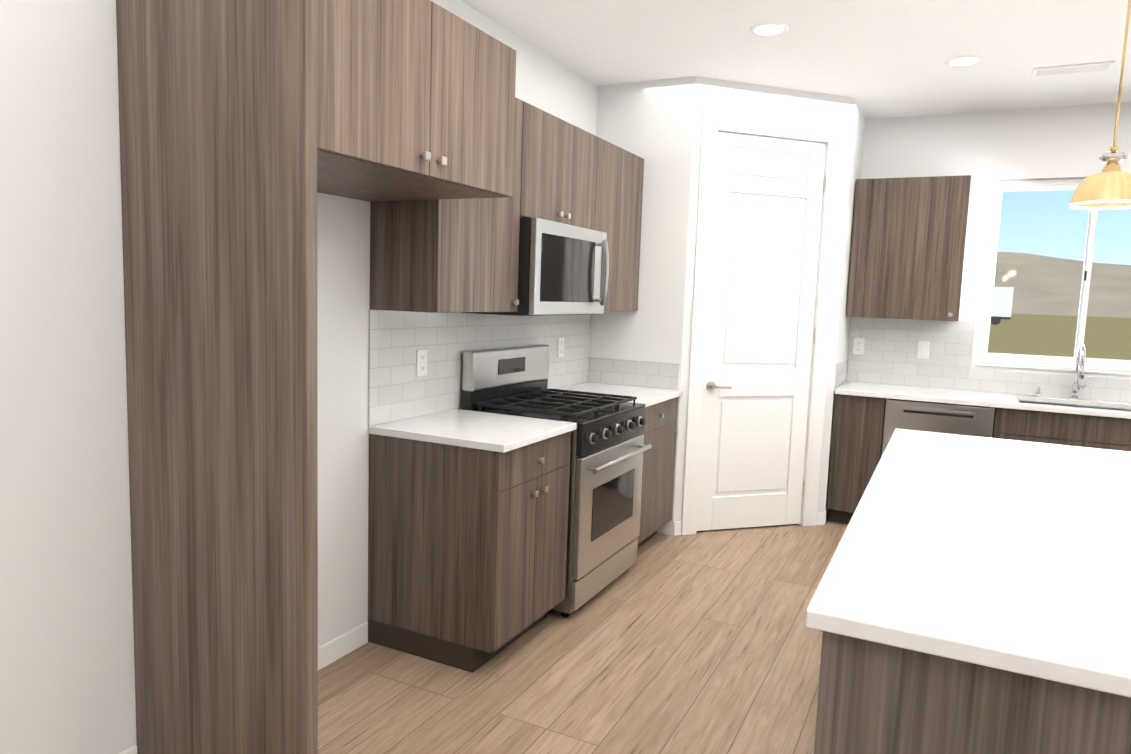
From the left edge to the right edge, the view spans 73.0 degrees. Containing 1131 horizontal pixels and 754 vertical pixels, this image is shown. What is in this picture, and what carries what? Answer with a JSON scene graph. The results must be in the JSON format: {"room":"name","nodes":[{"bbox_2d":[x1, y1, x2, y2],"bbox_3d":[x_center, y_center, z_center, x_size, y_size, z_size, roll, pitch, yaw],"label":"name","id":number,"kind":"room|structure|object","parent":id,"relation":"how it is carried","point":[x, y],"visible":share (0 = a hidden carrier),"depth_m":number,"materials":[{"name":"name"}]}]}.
{"room":"kitchen","nodes":[
{"label":"kitchen","id":0,"kind":"room"},
{"bbox_2d":[0,0,597,753],"bbox_3d":[-1.269,-0.191,2.187,0.120,2.740,9.120,5,7,26],"label":"wall","id":1,"kind":"structure","parent":0,"point":[66,646],"depth_m":2.04,"materials":[{"name":"white paint"}]},
{"bbox_2d":[119,622,367,753],"bbox_3d":[-2.067,1.275,0.702,0.012,0.090,5.526,5,7,26],"label":"baseboard","id":2,"kind":"structure","parent":1,"relation":"attached to","point":[339,647],"depth_m":3.01,"materials":[{"name":"white wood"}]},
{"bbox_2d":[317,0,515,201],"bbox_3d":[-0.670,-0.863,2.370,0.675,0.496,0.959,5,7,26],"label":"upper cabinet","id":3,"kind":"object","parent":1,"relation":"attached to","point":[415,99],"visible":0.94,"depth_m":2.21,"materials":[{"name":"brown wood"}]},
{"bbox_2d":[370,97,522,312],"bbox_3d":[-0.467,-0.731,3.162,0.352,0.914,0.599,5,7,26],"label":"upper cabinet","id":4,"kind":"object","parent":1,"relation":"attached to","point":[446,256],"depth_m":2.98,"materials":[{"name":"brown wood"}]},
{"bbox_2d":[368,310,590,425],"bbox_3d":[-0.316,-0.117,3.960,0.008,0.466,2.063,5,7,26],"label":"backsplash","id":5,"kind":"structure","parent":1,"relation":"attached to","point":[398,389],"depth_m":3.47,"materials":[{"name":"tile"}]},
{"bbox_2d":[416,349,426,376],"bbox_3d":[-0.625,-0.061,3.332,0.009,0.116,0.072,5,7,26],"label":"outlet","id":6,"kind":"object","parent":5,"relation":"attached to","point":[421,362],"visible":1,"depth_m":3.33,"materials":[{"name":"white plastic"}]},
{"bbox_2d":[558,337,563,356],"bbox_3d":[-0.026,-0.175,4.508,0.009,0.116,0.072,5,7,26],"label":"outlet","id":7,"kind":"object","parent":5,"relation":"attached to","point":[561,347],"visible":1,"depth_m":4.50,"materials":[{"name":"white plastic"}]},
{"bbox_2d":[520,101,597,229],"bbox_3d":[-0.147,-0.997,3.755,0.352,0.491,0.778,5,7,26],"label":"upper cabinet","id":8,"kind":"object","parent":1,"relation":"attached to","point":[558,168],"visible":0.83,"depth_m":3.63,"materials":[{"name":"brown wood"}]},
{"bbox_2d":[462,218,608,315],"bbox_3d":[-0.107,-0.526,3.777,0.456,0.431,0.762,5,7,26],"label":"over-the-range microwave","id":9,"kind":"object","parent":8,"relation":"attached to","point":[563,269],"visible":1,"depth_m":3.57,"materials":[{"name":"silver metal"}]},
{"bbox_2d":[594,137,643,310],"bbox_3d":[0.175,-0.845,4.424,0.352,0.914,0.669,5,7,26],"label":"upper cabinet","id":10,"kind":"object","parent":1,"relation":"attached to","point":[619,195],"visible":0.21,"depth_m":4.37,"materials":[{"name":"brown wood"}]},
{"bbox_2d":[318,519,847,753],"bbox_3d":[1.279,1.435,0.971,6.003,0.060,9.240,5,7,26],"label":"floor","id":11,"kind":"structure","parent":0,"point":[705,642],"depth_m":2.95,"materials":[{"name":"beige wood"}]},
{"bbox_2d":[116,0,317,753],"bbox_3d":[-0.921,0.067,2.018,0.688,2.286,0.046,5,7,26],"label":"panel","id":12,"kind":"object","parent":11,"relation":"on","point":[218,125],"visible":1,"depth_m":1.97,"materials":[{"name":"brown wood"}]},
{"bbox_2d":[368,431,570,672],"bbox_3d":[-0.386,0.663,3.247,0.639,0.874,0.598,5,7,26],"label":"base cabinet","id":13,"kind":"object","parent":11,"relation":"on","point":[467,553],"visible":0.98,"depth_m":3.00,"materials":[{"name":"brown wood"}]},
{"bbox_2d":[369,409,576,452],"bbox_3d":[-0.371,0.213,3.198,0.638,0.030,0.604,5,7,26],"label":"countertop","id":14,"kind":"structure","parent":13,"relation":"on","point":[502,433],"depth_m":3.08,"materials":[{"name":"stone"}]},
{"bbox_2d":[461,344,651,616],"bbox_3d":[-0.021,0.461,3.823,0.697,1.178,0.762,5,7,26],"label":"gas range","id":15,"kind":"object","parent":11,"relation":"on","point":[608,447],"visible":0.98,"depth_m":3.65,"materials":[{"name":"silver metal"}]},
{"bbox_2d":[638,397,678,546],"bbox_3d":[0.256,0.549,4.509,0.639,0.874,0.668,5,7,26],"label":"base cabinet","id":16,"kind":"object","parent":11,"relation":"on","point":[661,430],"visible":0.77,"depth_m":4.41,"materials":[{"name":"brown wood"}]},
{"bbox_2d":[551,382,682,406],"bbox_3d":[0.271,0.099,4.462,0.638,0.030,0.675,5,7,26],"label":"countertop","id":17,"kind":"structure","parent":16,"relation":"on","point":[647,396],"depth_m":4.49,"materials":[{"name":"stone"}]},
{"bbox_2d":[827,394,885,523],"bbox_3d":[2.014,0.531,5.233,0.303,0.874,0.613,5,7,26],"label":"base cabinet","id":18,"kind":"object","parent":11,"relation":"on","point":[857,438],"visible":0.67,"depth_m":4.96,"materials":[{"name":"brown wood"}]},
{"bbox_2d":[881,398,994,456],"bbox_3d":[2.419,0.568,5.021,0.607,0.873,0.630,5,7,26],"label":"dishwasher","id":19,"kind":"object","parent":11,"relation":"on","point":[968,420],"visible":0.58,"depth_m":4.71,"materials":[{"name":"silver metal"}]},
{"bbox_2d":[805,428,1130,753],"bbox_3d":[1.526,0.826,2.210,1.274,0.901,2.366,5,7,26],"label":"kitchen island","id":20,"kind":"object","parent":11,"relation":"on","point":[972,594],"visible":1,"depth_m":1.44,"materials":[{"name":"brown"}]},
{"bbox_2d":[992,407,1130,451],"bbox_3d":[3.106,0.628,4.672,0.930,0.874,0.639,5,7,26],"label":"base cabinet","id":21,"kind":"object","parent":11,"relation":"on","point":[1090,430],"visible":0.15,"depth_m":4.43,"materials":[{"name":"brown wood"}]},
{"bbox_3d":[3.938,0.701,4.256,0.929,0.874,0.639,5,7,26],"label":"base cabinet","id":22,"kind":"object","parent":11,"relation":"on","visible":0},
{"bbox_2d":[834,381,1130,446],"bbox_3d":[3.126,0.281,4.631,2.786,0.236,0.638,5,7,26],"label":"countertop","id":23,"kind":"structure","parent":22,"relation":"on","point":[1031,402],"depth_m":4.79,"materials":[{"name":"stone"}]},
{"bbox_2d":[1035,344,1091,399],"bbox_3d":[3.134,-0.034,4.786,0.294,0.356,0.215,5,7,26],"label":"faucet","id":24,"kind":"object","parent":23,"relation":"on","point":[1079,368],"visible":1,"depth_m":4.81,"materials":[{"name":"silver metal"}]},
{"bbox_2d":[588,76,695,534],"bbox_3d":[0.453,-0.410,4.759,0.621,2.740,0.109,5,7,26],"label":"wall","id":25,"kind":"structure","parent":0,"point":[650,123],"depth_m":4.63,"materials":[{"name":"white paint"}]},
{"bbox_2d":[673,76,864,524],"bbox_3d":[1.347,-0.410,5.044,0.861,2.740,1.405,5,7,26],"label":"wall","id":26,"kind":"structure","parent":0,"point":[718,95],"depth_m":4.71,"materials":[{"name":"white paint"}]},
{"bbox_2d":[673,511,825,535],"bbox_3d":[1.194,0.934,4.891,0.788,0.090,0.792,5,7,26],"label":"baseboard","id":27,"kind":"structure","parent":26,"relation":"attached to","point":[821,516],"depth_m":5.04,"materials":[{"name":"white wood"}]},
{"bbox_2d":[681,110,844,534],"bbox_3d":[1.223,-0.291,4.765,0.721,2.555,0.724,5,7,26],"label":"door frame","id":28,"kind":"structure","parent":26,"relation":"attached to","point":[764,126],"depth_m":4.70,"materials":[{"name":"white wood"}]},
{"bbox_2d":[461,0,1130,119],"bbox_3d":[1.373,-1.348,0.672,6.003,0.060,9.240,5,7,26],"label":"ceiling","id":29,"kind":"structure","parent":0,"point":[877,59],"depth_m":3.83,"materials":[{"name":"white paint"}]},
{"bbox_2d":[749,22,788,35],"bbox_3d":[0.964,-1.645,3.624,0.184,0.007,0.184,5,7,26],"label":"recessed light","id":30,"kind":"object","parent":29,"relation":"in","point":[769,29],"visible":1,"depth_m":3.61,"materials":[{"name":"white plastic"}]},
{"bbox_2d":[945,55,983,66],"bbox_3d":[2.082,-1.647,3.993,0.184,0.007,0.184,5,7,26],"label":"recessed light","id":31,"kind":"object","parent":29,"relation":"in","point":[963,61],"visible":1,"depth_m":3.98,"materials":[{"name":"white"}]},
{"bbox_2d":[1031,61,1114,76],"bbox_3d":[2.690,-1.634,4.065,0.360,0.007,0.160,5,7,26],"label":"ceiling vent","id":32,"kind":"object","parent":29,"relation":"in","point":[1073,69],"visible":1,"depth_m":4.05,"materials":[{"name":"white metal"}]},
{"bbox_2d":[1068,0,1130,209],"bbox_3d":[1.967,-1.062,2.705,0.238,0.902,0.238,5,7,26],"label":"pendant light","id":33,"kind":"object","parent":29,"relation":"hanging from","point":[1108,187],"visible":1,"depth_m":2.71,"materials":[{"name":"gold metal"}]},
{"bbox_2d":[846,102,1130,401],"bbox_3d":[2.692,-0.384,5.220,4.207,2.740,0.120,5,7,26],"label":"wall","id":34,"kind":"structure","parent":0,"point":[984,149],"depth_m":5.03,"materials":[{"name":"white paint"}]},
{"bbox_2d":[846,175,970,320],"bbox_3d":[2.288,-0.848,5.116,0.677,0.914,0.352,5,7,26],"label":"upper cabinet","id":35,"kind":"object","parent":34,"relation":"attached to","point":[908,247],"visible":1,"depth_m":4.97,"materials":[{"name":"brown wood"}]},
{"bbox_2d":[847,317,1130,402],"bbox_3d":[3.281,-0.093,4.874,2.786,0.466,0.008,5,7,26],"label":"backsplash","id":36,"kind":"structure","parent":34,"relation":"attached to","point":[889,356],"depth_m":5.23,"materials":[{"name":"tile"}]},
{"bbox_2d":[853,338,864,354],"bbox_3d":[2.092,-0.218,5.457,0.072,0.116,0.009,5,7,26],"label":"outlet","id":37,"kind":"object","parent":36,"relation":"attached to","point":[858,347],"visible":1,"depth_m":5.45,"materials":[{"name":"white plastic"}]},
{"bbox_2d":[917,341,929,358],"bbox_3d":[2.465,-0.186,5.270,0.072,0.116,0.009,5,7,26],"label":"outlet","id":38,"kind":"object","parent":36,"relation":"attached to","point":[923,350],"visible":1,"depth_m":5.27,"materials":[{"name":"white plastic"}]},
{"bbox_2d":[975,178,1130,374],"bbox_3d":[3.318,-0.644,4.863,1.168,1.223,0.117,5,7,26],"label":"kitchen window","id":39,"kind":"structure","parent":34,"relation":"in","point":[1057,362],"depth_m":4.99,"materials":[{"name":"white plastic"}]},
{"bbox_3d":[1.170,-0.288,4.925,0.647,2.510,0.650,5,7,26],"label":"wall","id":40,"kind":"structure","parent":0,"visible":0},
{"bbox_2d":[697,131,825,530],"bbox_3d":[1.220,-0.246,4.789,0.586,2.436,0.577,5,7,26],"label":"pantry door","id":41,"kind":"structure","parent":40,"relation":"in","point":[768,197],"depth_m":4.78,"materials":[{"name":"white wood"}]},
{"label":"outside","id":42,"kind":"structure","parent":0,"visible":0},
{"bbox_2d":[977,314,1130,371],"bbox_3d":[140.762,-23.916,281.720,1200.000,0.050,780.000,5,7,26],"label":"ground","id":43,"kind":"structure","parent":42,"point":[1038,345],"depth_m":49.17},
{"bbox_2d":[991,287,1013,324],"bbox_3d":[43.003,-7.554,80.490,6.800,3.900,2.550,5,7,26],"label":"trailer","id":44,"kind":"object","parent":43,"relation":"on","point":[1005,297],"depth_m":78.29,"materials":[{"name":"white metal"}]},
{"bbox_2d":[994,252,1130,317],"bbox_3d":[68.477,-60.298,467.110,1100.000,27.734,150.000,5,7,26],"label":"hill","id":45,"kind":"structure","parent":43,"relation":"on","point":[1098,287],"depth_m":325.74,"materials":[{"name":"beige soil"}]}
]}

